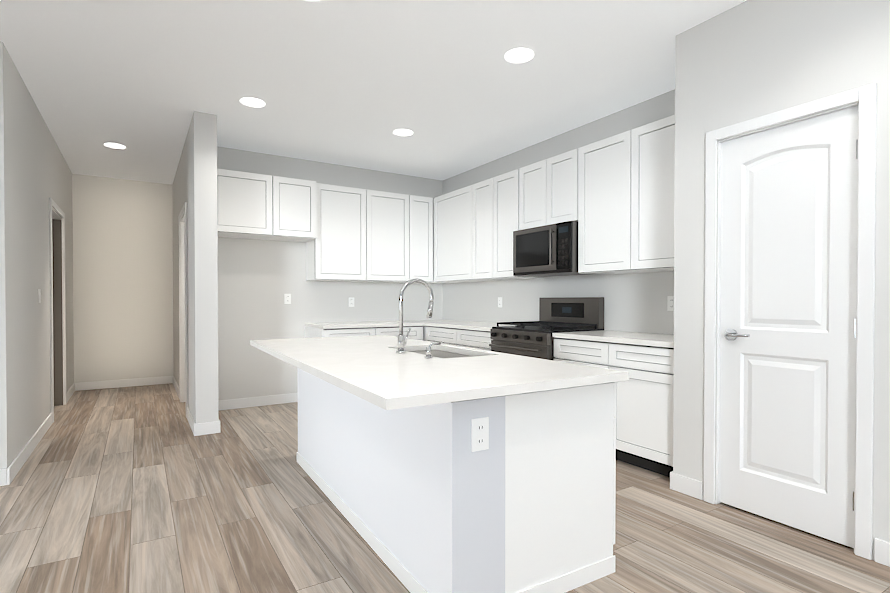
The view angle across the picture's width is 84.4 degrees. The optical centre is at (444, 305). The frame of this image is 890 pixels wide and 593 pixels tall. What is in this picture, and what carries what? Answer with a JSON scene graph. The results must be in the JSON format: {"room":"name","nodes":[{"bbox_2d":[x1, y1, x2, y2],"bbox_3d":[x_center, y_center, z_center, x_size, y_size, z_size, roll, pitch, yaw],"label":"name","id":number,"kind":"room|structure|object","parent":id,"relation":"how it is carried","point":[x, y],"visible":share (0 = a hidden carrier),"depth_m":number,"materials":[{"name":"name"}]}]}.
{"room":"kitchen","nodes":[
{"label":"kitchen","id":0,"kind":"room"},
{"bbox_2d":[0,41,73,468],"bbox_3d":[-3.845,-0.278,4.701,0.120,2.780,3.890,0,1,-32],"label":"wall","id":1,"kind":"structure","parent":0,"point":[25,395],"depth_m":3.65,"materials":[{"name":"white paint"}]},
{"bbox_2d":[7,413,51,484],"bbox_3d":[-3.230,1.070,3.858,0.014,0.105,1.809,0,1,-32],"label":"baseboard","id":2,"kind":"structure","parent":1,"relation":"attached to","point":[18,462],"depth_m":3.59,"materials":[{"name":"white wood"}]},
{"bbox_2d":[38,289,40,302],"bbox_3d":[-3.410,-0.081,4.132,0.011,0.115,0.072,0,1,-32],"label":"hall light switch","id":3,"kind":"object","parent":1,"relation":"attached to","point":[39,294],"visible":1,"depth_m":4.11,"materials":[{"name":"white plastic"}]},
{"bbox_2d":[49,197,66,422],"bbox_3d":[-4.037,0.044,5.028,0.139,2.130,1.030,0,1,-32],"label":"door frame","id":4,"kind":"structure","parent":1,"relation":"attached to","point":[57,307],"depth_m":5.40,"materials":[{"name":"grey wood"}]},
{"bbox_2d":[67,383,74,401],"bbox_3d":[-4.506,1.046,5.902,0.014,0.105,0.910,0,1,-32],"label":"baseboard","id":5,"kind":"structure","parent":1,"relation":"attached to","point":[70,391],"depth_m":5.85,"materials":[{"name":"white wood"}]},
{"bbox_2d":[72,174,173,382],"bbox_3d":[-4.317,-0.300,6.629,1.120,2.780,0.120,0,1,-32],"label":"wall","id":6,"kind":"structure","parent":0,"point":[123,277],"depth_m":6.56,"materials":[{"name":"beige paint"}]},
{"bbox_2d":[75,376,172,390],"bbox_3d":[-4.282,1.038,6.587,1.118,0.105,0.014,0,1,-32],"label":"baseboard","id":7,"kind":"structure","parent":6,"relation":"attached to","point":[80,386],"depth_m":6.56,"materials":[{"name":"white wood"}]},
{"bbox_2d":[172,111,218,423],"bbox_3d":[-2.932,-0.288,5.637,0.180,2.780,3.270,0,1,-32],"label":"wall","id":8,"kind":"structure","parent":0,"point":[202,232],"depth_m":4.27,"materials":[{"name":"white paint"}]},
{"bbox_2d":[173,376,179,399],"bbox_3d":[-3.430,1.042,6.266,0.014,0.105,1.430,0,1,-32],"label":"baseboard","id":9,"kind":"structure","parent":8,"relation":"attached to","point":[175,384],"depth_m":6.17,"materials":[{"name":"white wood"}]},
{"bbox_2d":[178,202,187,417],"bbox_3d":[-2.725,0.041,5.292,0.199,2.130,0.930,0,1,-32],"label":"door frame","id":10,"kind":"structure","parent":8,"relation":"attached to","point":[183,211],"depth_m":5.58,"materials":[{"name":"white wood"}]},
{"bbox_2d":[187,407,194,434],"bbox_3d":[-2.349,1.062,4.534,0.014,0.105,0.754,0,1,-32],"label":"baseboard","id":11,"kind":"structure","parent":8,"relation":"attached to","point":[190,419],"depth_m":4.49,"materials":[{"name":"white wood"}]},
{"bbox_2d":[194,421,220,435],"bbox_3d":[-2.063,1.065,4.259,0.208,0.105,0.014,0,1,-32],"label":"baseboard","id":12,"kind":"structure","parent":8,"relation":"attached to","point":[213,427],"depth_m":4.25,"materials":[{"name":"white wood"}]},
{"bbox_2d":[217,146,442,400],"bbox_3d":[-1.244,-0.292,5.954,3.020,2.780,0.120,0,1,-32],"label":"wall","id":13,"kind":"structure","parent":0,"point":[258,279],"depth_m":5.51,"materials":[{"name":"white paint"}]},
{"bbox_2d":[217,169,280,239],"bbox_3d":[-2.102,-1.032,5.089,0.649,0.620,0.415,0,1,-32],"label":"upper cabinet","id":14,"kind":"object","parent":13,"relation":"attached to","point":[248,204],"depth_m":4.94,"materials":[{"name":"white wood"}]},
{"bbox_2d":[218,393,297,410],"bbox_3d":[-2.052,1.052,5.385,1.029,0.105,0.014,0,1,-32],"label":"baseboard","id":15,"kind":"structure","parent":13,"relation":"attached to","point":[255,401],"depth_m":5.38,"materials":[{"name":"white wood"}]},
{"bbox_2d":[284,294,290,303],"bbox_3d":[-1.778,-0.077,5.547,0.072,0.115,0.007,0,1,-32],"label":"outlet","id":16,"kind":"object","parent":13,"relation":"attached to","point":[287,298],"visible":1,"depth_m":5.54,"materials":[{"name":"white plastic"}]},
{"bbox_2d":[273,177,316,242],"bbox_3d":[-1.714,-1.035,5.332,0.523,0.620,0.415,0,1,-32],"label":"upper cabinet","id":17,"kind":"object","parent":13,"relation":"attached to","point":[298,196],"depth_m":5.21,"materials":[{"name":"white wood"}]},
{"bbox_2d":[306,183,372,281],"bbox_3d":[-1.227,-0.819,5.679,0.664,1.060,0.345,0,1,-32],"label":"upper cabinet","id":18,"kind":"object","parent":13,"relation":"attached to","point":[342,250],"depth_m":5.54,"materials":[{"name":"white wood"}]},
{"bbox_2d":[349,297,353,306],"bbox_3d":[-1.133,-0.042,5.949,0.072,0.115,0.007,0,1,-32],"label":"outlet","id":19,"kind":"object","parent":13,"relation":"attached to","point":[351,301],"visible":1,"depth_m":5.95,"materials":[{"name":"white plastic"}]},
{"bbox_2d":[373,190,404,282],"bbox_3d":[-0.762,-0.822,5.969,0.688,1.060,0.345,0,1,-32],"label":"upper cabinet","id":20,"kind":"object","parent":13,"relation":"attached to","point":[388,207],"depth_m":5.84,"materials":[{"name":"white wood"}]},
{"bbox_2d":[405,194,432,282],"bbox_3d":[-0.381,-0.824,6.165,0.423,1.060,0.416,0,1,-32],"label":"upper cabinet","id":21,"kind":"object","parent":13,"relation":"attached to","point":[418,209],"depth_m":6.05,"materials":[{"name":"white wood"}]},
{"bbox_2d":[0,0,746,183],"bbox_3d":[-1.567,-1.699,2.187,10.000,0.120,12.500,0,1,-32],"label":"ceiling","id":22,"kind":"structure","parent":0,"point":[355,83],"depth_m":3.50,"materials":[{"name":"white paint"}]},
{"bbox_2d":[104,143,125,148],"bbox_3d":[-3.449,-1.666,5.127,0.190,0.006,0.190,0,1,-32],"label":"recessed light","id":23,"kind":"object","parent":22,"relation":"in","point":[114,145],"visible":0.94,"depth_m":5.13,"materials":[{"name":"white plastic"}]},
{"bbox_2d":[240,98,264,107],"bbox_3d":[-1.568,-1.653,4.003,0.190,0.006,0.190,0,1,-32],"label":"recessed light","id":24,"kind":"object","parent":22,"relation":"in","point":[253,102],"visible":0.96,"depth_m":3.99,"materials":[{"name":"white plastic"}]},
{"bbox_2d":[393,129,412,135],"bbox_3d":[-0.401,-1.661,4.719,0.190,0.006,0.190,0,1,-32],"label":"recessed light","id":25,"kind":"object","parent":22,"relation":"in","point":[402,132],"visible":0.98,"depth_m":4.70,"materials":[{"name":"white plastic"}]},
{"bbox_2d":[505,49,533,62],"bbox_3d":[0.490,-1.644,3.236,0.190,0.006,0.190,0,1,-32],"label":"recessed light","id":26,"kind":"object","parent":22,"relation":"in","point":[518,55],"visible":1,"depth_m":3.22,"materials":[{"name":"white plastic"}]},
{"bbox_2d":[0,383,889,592],"bbox_3d":[-1.567,1.191,2.220,10.000,0.100,12.500,0,1,-32],"label":"floor","id":27,"kind":"structure","parent":0,"point":[137,489],"depth_m":2.52,"materials":[{"name":"brown wood"}]},
{"bbox_2d":[305,324,376,337],"bbox_3d":[-1.166,0.671,5.569,0.669,0.864,0.625,0,1,-32],"label":"base cabinet","id":28,"kind":"object","parent":27,"relation":"on","point":[310,332],"depth_m":5.29,"materials":[{"name":"white wood"}]},
{"bbox_2d":[369,324,428,340],"bbox_3d":[-0.666,0.667,5.835,0.715,0.864,0.704,0,1,-32],"label":"base cabinet","id":29,"kind":"object","parent":27,"relation":"on","point":[418,331],"depth_m":5.65,"materials":[{"name":"white wood"}]},
{"bbox_2d":[313,320,420,327],"bbox_3d":[-0.914,0.218,5.715,1.250,0.035,0.636,0,1,-32],"label":"countertop","id":30,"kind":"structure","parent":29,"relation":"on","point":[343,324],"depth_m":5.40,"materials":[{"name":"white stone"}]},
{"bbox_2d":[429,324,452,344],"bbox_3d":[0.232,0.670,5.628,0.625,0.864,0.725,0,1,-32],"label":"base cabinet","id":31,"kind":"object","parent":27,"relation":"on","point":[437,334],"depth_m":5.49,"materials":[{"name":"white wood"}]},
{"bbox_2d":[297,347,615,592],"bbox_3d":[-0.165,0.719,2.821,0.836,0.829,2.154,0,1,-30],"label":"kitchen island","id":32,"kind":"object","parent":27,"relation":"on","point":[420,495],"depth_m":1.94,"materials":[{"name":"white"}]},
{"bbox_2d":[250,335,628,410],"bbox_3d":[-0.344,0.322,2.862,1.100,0.106,2.520,0,1,-30],"label":"island countertop","id":33,"kind":"structure","parent":32,"relation":"on","point":[370,369],"depth_m":2.10,"materials":[{"name":"white stone"}]},
{"bbox_2d":[396,279,440,357],"bbox_3d":[-0.097,0.057,2.718,0.239,0.425,0.350,0,1,-30],"label":"faucet","id":34,"kind":"object","parent":33,"relation":"on","point":[402,342],"visible":1,"depth_m":2.79,"materials":[{"name":"silver metal"}]},
{"bbox_2d":[471,417,488,451],"bbox_3d":[0.125,0.456,1.740,0.072,0.115,0.007,0,1,-30],"label":"outlet","id":35,"kind":"object","parent":32,"relation":"attached to","point":[479,434],"visible":1,"depth_m":1.74,"materials":[{"name":"white plastic"}]},
{"bbox_2d":[453,328,492,350],"bbox_3d":[0.548,0.676,5.122,0.625,0.864,0.725,0,1,-32],"label":"base cabinet","id":36,"kind":"object","parent":27,"relation":"on","point":[477,338],"depth_m":4.96,"materials":[{"name":"white wood"}]},
{"bbox_2d":[421,320,516,331],"bbox_3d":[0.215,0.219,5.638,0.636,0.035,1.962,0,1,-32],"label":"countertop","id":37,"kind":"structure","parent":36,"relation":"on","point":[444,323],"depth_m":5.34,"materials":[{"name":"white stone"}]},
{"bbox_2d":[489,297,603,360],"bbox_3d":[0.892,0.520,4.455,0.740,1.190,0.752,0,1,-32],"label":"range","id":38,"kind":"object","parent":27,"relation":"on","point":[534,339],"visible":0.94,"depth_m":4.37,"materials":[{"name":"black metal"}]},
{"bbox_2d":[552,336,596,366],"bbox_3d":[1.309,0.690,3.902,0.625,0.864,0.615,0,1,-32],"label":"base cabinet","id":39,"kind":"object","parent":27,"relation":"on","point":[568,349],"depth_m":3.79,"materials":[{"name":"white wood"}]},
{"bbox_2d":[597,340,673,476],"bbox_3d":[1.567,0.694,3.489,0.625,0.864,0.615,0,1,-32],"label":"base cabinet","id":40,"kind":"object","parent":27,"relation":"on","point":[643,417],"depth_m":3.30,"materials":[{"name":"white wood"}]},
{"bbox_2d":[553,330,673,343],"bbox_3d":[1.433,0.242,3.687,0.636,0.035,1.102,0,1,-32],"label":"countertop","id":41,"kind":"structure","parent":40,"relation":"on","point":[633,337],"depth_m":3.61,"materials":[{"name":"white stone"}]},
{"bbox_2d":[443,89,674,334],"bbox_3d":[1.035,-0.281,5.042,0.120,2.780,3.840,0,1,-32],"label":"wall","id":42,"kind":"structure","parent":0,"point":[635,302],"depth_m":4.61,"materials":[{"name":"white paint"}]},
{"bbox_2d":[433,183,476,282],"bbox_3d":[0.208,-0.821,5.850,0.412,1.060,0.920,0,1,-32],"label":"upper cabinet","id":43,"kind":"object","parent":42,"relation":"attached to","point":[455,212],"depth_m":5.74,"materials":[{"name":"white wood"}]},
{"bbox_2d":[473,179,512,281],"bbox_3d":[0.547,-0.815,5.371,0.345,1.060,0.508,0,1,-32],"label":"upper cabinet","id":44,"kind":"object","parent":42,"relation":"attached to","point":[483,186],"depth_m":5.29,"materials":[{"name":"white wood"}]},
{"bbox_2d":[498,297,501,306],"bbox_3d":[0.625,-0.038,5.579,0.007,0.115,0.072,0,1,-32],"label":"outlet","id":45,"kind":"object","parent":42,"relation":"attached to","point":[499,301],"visible":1,"depth_m":5.58,"materials":[{"name":"white plastic"}]},
{"bbox_2d":[489,169,543,278],"bbox_3d":[0.756,-0.811,5.035,0.345,1.060,0.540,0,1,-32],"label":"upper cabinet","id":46,"kind":"object","parent":42,"relation":"attached to","point":[502,188],"depth_m":5.00,"materials":[{"name":"white wood"}]},
{"bbox_2d":[517,162,536,230],"bbox_3d":[0.980,-1.029,4.673,0.345,0.616,0.441,0,1,-32],"label":"upper cabinet","id":47,"kind":"object","parent":42,"relation":"attached to","point":[527,175],"depth_m":4.68,"materials":[{"name":"white wood"}]},
{"bbox_2d":[537,151,568,226],"bbox_3d":[1.145,-1.026,4.409,0.345,0.616,0.438,0,1,-32],"label":"upper cabinet","id":48,"kind":"object","parent":42,"relation":"attached to","point":[553,172],"depth_m":4.38,"materials":[{"name":"white wood"}]},
{"bbox_2d":[513,221,586,276],"bbox_3d":[1.009,-0.500,4.516,0.465,0.430,0.748,0,1,-32],"label":"microwave","id":49,"kind":"object","parent":48,"relation":"attached to","point":[547,250],"visible":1,"depth_m":4.36,"materials":[{"name":"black metal"}]},
{"bbox_2d":[569,133,624,274],"bbox_3d":[1.401,-0.800,4.001,0.345,1.060,0.657,0,1,-32],"label":"upper cabinet","id":50,"kind":"object","parent":42,"relation":"attached to","point":[614,196],"depth_m":3.96,"materials":[{"name":"white wood"}]},
{"bbox_2d":[621,115,674,272],"bbox_3d":[1.678,-0.795,3.558,0.345,1.060,0.644,0,1,-32],"label":"upper cabinet","id":51,"kind":"object","parent":42,"relation":"attached to","point":[648,150],"depth_m":3.57,"materials":[{"name":"white wood"}]},
{"bbox_2d":[667,296,673,310],"bbox_3d":[1.748,-0.017,3.780,0.007,0.115,0.072,0,1,-32],"label":"outlet","id":52,"kind":"object","parent":42,"relation":"attached to","point":[670,303],"visible":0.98,"depth_m":3.79,"materials":[{"name":"white plastic"}]},
{"bbox_2d":[673,0,889,559],"bbox_3d":[2.876,-0.233,0.769,0.120,2.780,5.360,0,1,-32],"label":"wall","id":53,"kind":"structure","parent":0,"point":[696,77],"depth_m":2.60,"materials":[{"name":"white paint"}]},
{"bbox_2d":[670,472,702,499],"bbox_3d":[1.447,1.080,2.947,0.014,0.105,0.204,0,1,-32],"label":"baseboard","id":54,"kind":"structure","parent":53,"relation":"attached to","point":[686,485],"depth_m":2.94,"materials":[{"name":"white wood"}]},
{"bbox_2d":[719,106,857,547],"bbox_3d":[1.730,0.101,2.520,0.096,2.049,0.644,0,1,-32],"label":"pantry door","id":55,"kind":"structure","parent":53,"relation":"in","point":[788,270],"depth_m":2.50,"materials":[{"name":"white wood"}]},
{"bbox_2d":[703,83,876,559],"bbox_3d":[1.747,0.072,2.537,0.104,2.130,0.770,0,1,-32],"label":"door frame","id":56,"kind":"structure","parent":53,"relation":"attached to","point":[865,97],"depth_m":2.24,"materials":[{"name":"white wood"}]},
{"bbox_2d":[874,538,889,566],"bbox_3d":[3.052,1.110,0.375,0.014,0.105,4.280,0,1,-32],"label":"baseboard","id":57,"kind":"structure","parent":53,"relation":"attached to","point":[882,552],"depth_m":2.16,"materials":[{"name":"white wood"}]},
{"bbox_3d":[-4.735,-0.246,1.924,4.330,2.780,0.120,0,1,-32],"label":"wall","id":58,"kind":"structure","parent":0,"visible":0},
{"bbox_2d":[0,468,6,485],"bbox_3d":[-4.593,1.091,1.949,4.320,0.105,0.014,0,1,-32],"label":"baseboard","id":59,"kind":"structure","parent":58,"relation":"attached to","point":[3,477],"depth_m":3.08,"materials":[{"name":"white wood"}]}
]}

